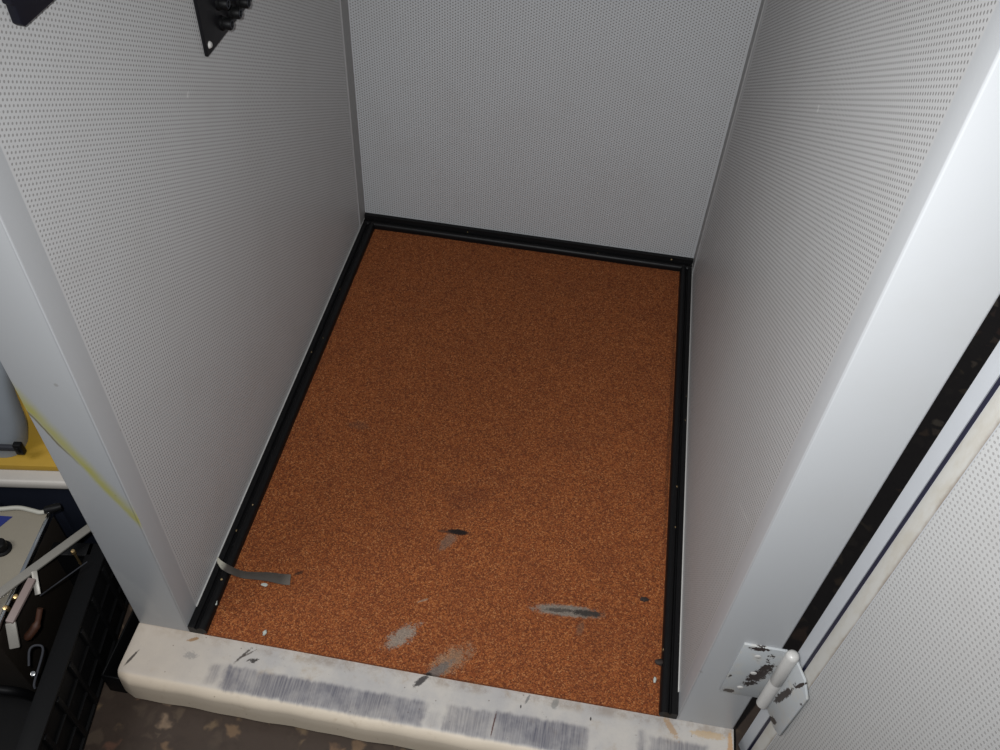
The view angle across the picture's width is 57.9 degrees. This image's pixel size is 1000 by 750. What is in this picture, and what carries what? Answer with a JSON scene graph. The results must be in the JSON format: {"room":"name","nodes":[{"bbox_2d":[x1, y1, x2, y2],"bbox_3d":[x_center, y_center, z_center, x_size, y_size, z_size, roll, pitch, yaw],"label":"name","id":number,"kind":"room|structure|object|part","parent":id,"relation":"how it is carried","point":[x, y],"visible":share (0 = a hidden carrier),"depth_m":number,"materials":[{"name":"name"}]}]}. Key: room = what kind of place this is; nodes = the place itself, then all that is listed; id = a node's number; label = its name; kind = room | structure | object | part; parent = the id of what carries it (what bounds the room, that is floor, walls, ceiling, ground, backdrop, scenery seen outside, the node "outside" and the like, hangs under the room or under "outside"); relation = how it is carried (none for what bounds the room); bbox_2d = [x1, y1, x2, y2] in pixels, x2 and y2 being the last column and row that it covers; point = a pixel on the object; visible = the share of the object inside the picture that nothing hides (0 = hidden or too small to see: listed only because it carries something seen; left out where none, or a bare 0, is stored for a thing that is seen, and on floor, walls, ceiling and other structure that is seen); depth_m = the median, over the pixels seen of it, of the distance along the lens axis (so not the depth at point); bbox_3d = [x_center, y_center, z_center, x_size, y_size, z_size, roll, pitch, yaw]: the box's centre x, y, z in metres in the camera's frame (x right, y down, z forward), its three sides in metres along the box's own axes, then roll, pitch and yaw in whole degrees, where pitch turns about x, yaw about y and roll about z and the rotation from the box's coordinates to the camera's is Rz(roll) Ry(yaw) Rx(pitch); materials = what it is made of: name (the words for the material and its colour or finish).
{"room":"soundproof booth","nodes":[
{"label":"soundproof booth","id":0,"kind":"room"},
{"bbox_2d":[0,0,364,606],"bbox_3d":[-0.365,-0.659,1.012,0.079,2.045,1.036,9,48,4],"label":"wall","id":1,"kind":"structure","parent":0,"point":[197,218],"depth_m":1.17,"materials":[{"name":"grey paint"}]},
{"bbox_2d":[2,0,53,25],"bbox_3d":[-0.375,-0.427,0.770,0.012,0.160,0.243,9,48,4],"label":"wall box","id":2,"kind":"object","parent":1,"relation":"attached to","point":[21,12],"visible":1,"depth_m":0.75,"materials":[{"name":"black plastic"}]},
{"bbox_2d":[0,146,195,630],"bbox_3d":[-0.452,-0.298,0.625,0.077,1.965,0.034,9,48,4],"label":"door frame","id":3,"kind":"structure","parent":1,"relation":"attached to","point":[44,354],"depth_m":0.98,"materials":[{"name":"white metal"}]},
{"bbox_2d":[193,0,251,56],"bbox_3d":[-0.322,-0.571,1.121,0.018,0.223,0.300,9,48,4],"label":"panel","id":4,"kind":"object","parent":1,"relation":"attached to","point":[215,18],"visible":1,"depth_m":1.10,"materials":[{"name":"black plastic"}]},
{"bbox_2d":[187,219,374,634],"bbox_3d":[-0.365,0.018,1.663,0.028,0.021,0.992,9,48,4],"label":"baseboard","id":5,"kind":"structure","parent":1,"relation":"attached to","point":[202,617],"depth_m":1.56,"materials":[{"name":"black plastic"}]},
{"bbox_2d":[84,295,999,749],"bbox_3d":[0.094,0.235,1.643,4.200,0.050,4.000,9,48,4],"label":"floor","id":6,"kind":"structure","parent":0,"point":[121,721],"depth_m":1.34,"materials":[{"name":"stone"}]},
{"bbox_2d":[0,469,96,542],"bbox_3d":[-0.760,0.113,1.524,0.476,0.214,0.316,2,48,-2],"label":"storage box","id":7,"kind":"object","parent":6,"relation":"on","point":[34,489],"visible":0.08,"depth_m":1.38,"materials":[{"name":"blue plastic"}]},
{"bbox_2d":[0,390,58,470],"bbox_3d":[-0.735,0.053,1.426,0.400,0.012,0.230,2,48,-2],"label":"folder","id":8,"kind":"object","parent":7,"relation":"on","point":[37,457],"visible":0.08,"depth_m":1.35,"materials":[{"name":"yellow plastic"}]},
{"bbox_2d":[0,361,27,457],"bbox_3d":[-0.733,0.048,1.299,0.100,0.181,0.059,2,48,-2],"label":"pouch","id":9,"kind":"object","parent":8,"relation":"on","point":[13,423],"visible":0.91,"depth_m":1.31,"materials":[{"name":"plastic"}]},
{"bbox_3d":[-0.756,0.047,1.452,0.476,0.018,0.316,2,48,-2],"label":"lid","id":10,"kind":"part","parent":7,"relation":"part of","materials":[{"name":"white plastic"}]},
{"bbox_2d":[0,542,128,749],"bbox_3d":[-0.787,0.463,1.239,0.400,0.163,0.460,2,48,-2],"label":"plastic crate","id":11,"kind":"object","parent":6,"relation":"on","point":[60,714],"visible":0.73,"depth_m":1.29,"materials":[{"name":"black plastic"}]},
{"bbox_2d":[0,685,35,701],"bbox_3d":[-0.712,0.442,1.259,0.135,0.101,0.031,5,48,1],"label":"cable","id":12,"kind":"object","parent":11,"relation":"in","point":[6,690],"visible":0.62,"depth_m":1.23,"materials":[{"name":"plastic"}]},
{"bbox_2d":[30,671,36,676],"bbox_3d":[-0.621,0.398,1.203,0.009,0.011,0.009,9,48,4],"label":"rivet","id":13,"kind":"object","parent":11,"relation":"attached to","point":[32,673],"visible":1,"depth_m":1.20,"materials":[{"name":"metal"}]},
{"bbox_2d":[0,510,73,691],"bbox_3d":[-0.749,0.325,1.326,0.161,0.204,0.201,4,48,0],"label":"instrument box","id":14,"kind":"object","parent":11,"relation":"in","point":[25,537],"visible":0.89,"depth_m":1.30,"materials":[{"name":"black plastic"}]},
{"bbox_3d":[-0.755,0.214,1.313,0.084,0.001,0.027,4,48,0],"label":"label plate","id":15,"kind":"part","parent":14,"relation":"part of","materials":[{"name":"blue plastic"}]},
{"bbox_3d":[-0.707,0.242,1.279,0.026,0.018,0.026,4,48,0],"label":"knob","id":16,"kind":"part","parent":14,"relation":"part of","materials":[{"name":"black plastic"}]},
{"bbox_2d":[0,505,44,514],"bbox_3d":[-0.763,0.195,1.325,0.192,0.007,0.013,2,48,-1],"label":"white flex","id":17,"kind":"object","parent":14,"relation":"on","point":[15,507],"visible":1,"depth_m":1.32,"materials":[{"name":"white plastic"}]},
{"bbox_3d":[-0.747,0.272,1.268,0.153,0.010,0.197,4,48,0],"label":"panel","id":18,"kind":"part","parent":14,"relation":"part of","materials":[{"name":"beige metal"}]},
{"bbox_3d":[-0.668,0.277,1.268,0.005,0.011,0.199,4,48,0],"label":"edge trim","id":19,"kind":"part","parent":14,"relation":"part of","materials":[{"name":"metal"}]},
{"bbox_2d":[43,503,61,513],"bbox_3d":[-0.657,0.196,1.328,0.025,0.013,0.012,-17,51,-18],"label":"plug","id":20,"kind":"object","parent":14,"relation":"attached to","point":[56,507],"visible":1,"depth_m":1.32,"materials":[{"name":"plastic"}]},
{"bbox_2d":[0,524,90,597],"bbox_3d":[-0.640,0.272,1.276,0.036,0.067,0.217,22,50,16],"label":"metal bar","id":21,"kind":"object","parent":11,"relation":"on","point":[32,570],"visible":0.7,"depth_m":1.27,"materials":[{"name":"metal"}]},
{"bbox_2d":[2,578,42,648],"bbox_3d":[-0.654,0.331,1.242,0.045,0.053,0.090,9,48,4],"label":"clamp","id":22,"kind":"object","parent":21,"relation":"attached to","point":[11,625],"visible":1,"depth_m":1.23,"materials":[{"name":"metal"}]},
{"bbox_3d":[-0.654,0.308,1.234,0.011,0.010,0.066,7,48,3],"label":"arm","id":23,"kind":"part","parent":22,"relation":"part of","materials":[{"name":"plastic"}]},
{"bbox_2d":[39,562,86,595],"bbox_3d":[-0.623,0.291,1.292,0.002,0.004,0.074,33,54,24],"label":"rod","id":24,"kind":"object","parent":11,"relation":"on","point":[85,562],"visible":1,"depth_m":1.29,"materials":[{"name":"black metal"}]},
{"bbox_2d":[71,549,81,565],"bbox_3d":[-0.624,0.271,1.335,0.007,0.054,0.012,-21,52,-21],"label":"bolt","id":25,"kind":"object","parent":11,"relation":"in","point":[73,551],"visible":0.83,"depth_m":1.32,"materials":[{"name":"gold metal"}]},
{"bbox_2d":[101,610,139,692],"bbox_3d":[-0.553,0.384,1.400,0.029,0.052,0.201,9,48,4],"label":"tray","id":26,"kind":"object","parent":6,"relation":"on","point":[109,674],"visible":0.34,"depth_m":1.35,"materials":[{"name":"plastic"}]},
{"bbox_3d":[-0.020,0.083,1.690,0.873,0.075,1.040,9,48,4],"label":"base","id":27,"kind":"object","parent":6,"relation":"on","visible":0},
{"bbox_2d":[204,229,678,716],"bbox_3d":[-0.036,0.074,1.629,0.695,0.026,0.971,9,48,4],"label":"floor","id":28,"kind":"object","parent":27,"relation":"on","point":[469,483],"depth_m":1.54,"materials":[{"name":"brown carpet"}]},
{"bbox_3d":[-0.381,0.304,1.393,0.122,0.016,0.025,9,48,4],"label":"tape strip","id":29,"kind":"part","parent":28,"relation":"part of","materials":[{"name":"grey plastic"}]},
{"bbox_2d":[640,597,648,601],"bbox_3d":[0.224,0.348,1.401,0.012,0.006,0.009,29,53,21],"label":"crumb","id":30,"kind":"object","parent":28,"relation":"on","point":[644,599],"visible":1,"depth_m":1.40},
{"bbox_2d":[655,658,662,665],"bbox_3d":[0.235,0.422,1.327,0.015,0.006,0.011,-11,49,-13],"label":"crumb","id":31,"kind":"object","parent":28,"relation":"on","point":[657,661],"visible":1,"depth_m":1.32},
{"bbox_3d":[-0.112,0.505,1.336,0.868,0.024,0.072,9,48,4],"label":"strip","id":32,"kind":"object","parent":6,"relation":"on","visible":0},
{"bbox_2d":[118,623,733,749],"bbox_3d":[-0.112,0.485,1.301,0.880,0.054,0.091,9,48,4],"label":"sill","id":33,"kind":"structure","parent":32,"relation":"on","point":[267,684],"depth_m":1.29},
{"bbox_2d":[348,0,760,257],"bbox_3d":[0.105,-0.947,1.301,0.721,2.045,0.077,9,48,4],"label":"wall","id":34,"kind":"structure","parent":0,"point":[598,122],"depth_m":1.73,"materials":[{"name":"white paint"}]},
{"bbox_2d":[363,212,692,271],"bbox_3d":[0.056,-0.284,1.957,0.717,0.030,0.024,9,48,4],"label":"baseboard","id":35,"kind":"structure","parent":34,"relation":"attached to","point":[382,222],"depth_m":1.95,"materials":[{"name":"black plastic"}]},
{"bbox_2d":[678,0,998,691],"bbox_3d":[0.420,-0.539,0.950,0.082,2.045,1.036,9,48,4],"label":"wall","id":36,"kind":"structure","parent":0,"point":[840,107],"depth_m":1.02,"materials":[{"name":"grey paint"}]},
{"bbox_2d":[659,263,691,718],"bbox_3d":[0.319,0.122,1.609,0.026,0.021,0.992,9,48,4],"label":"baseboard","id":37,"kind":"structure","parent":36,"relation":"attached to","point":[669,694],"depth_m":1.50,"materials":[{"name":"black plastic"}]},
{"bbox_2d":[677,0,999,728],"bbox_3d":[0.335,-0.178,0.562,0.080,1.965,0.034,9,48,4],"label":"door frame","id":38,"kind":"structure","parent":36,"relation":"attached to","point":[935,280],"depth_m":0.74,"materials":[{"name":"white metal"}]},
{"bbox_2d":[719,643,808,735],"bbox_3d":[0.336,0.384,1.130,0.093,0.151,0.033,33,54,24],"label":"hinge","id":39,"kind":"object","parent":38,"relation":"attached to","point":[775,677],"visible":1,"depth_m":1.12,"materials":[{"name":"white paint"}]},
{"bbox_3d":[0.355,0.400,1.123,0.004,0.142,0.051,-8,49,-10],"label":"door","id":40,"kind":"part","parent":39,"relation":"part of","materials":[{"name":"white metal"}]},
{"bbox_2d":[738,341,999,749],"bbox_3d":[0.516,0.205,0.330,0.076,1.900,0.863,-8,49,-10],"label":"door","id":41,"kind":"structure","parent":36,"relation":"in","point":[905,654],"depth_m":0.82,"materials":[{"name":"paint"}]}
]}

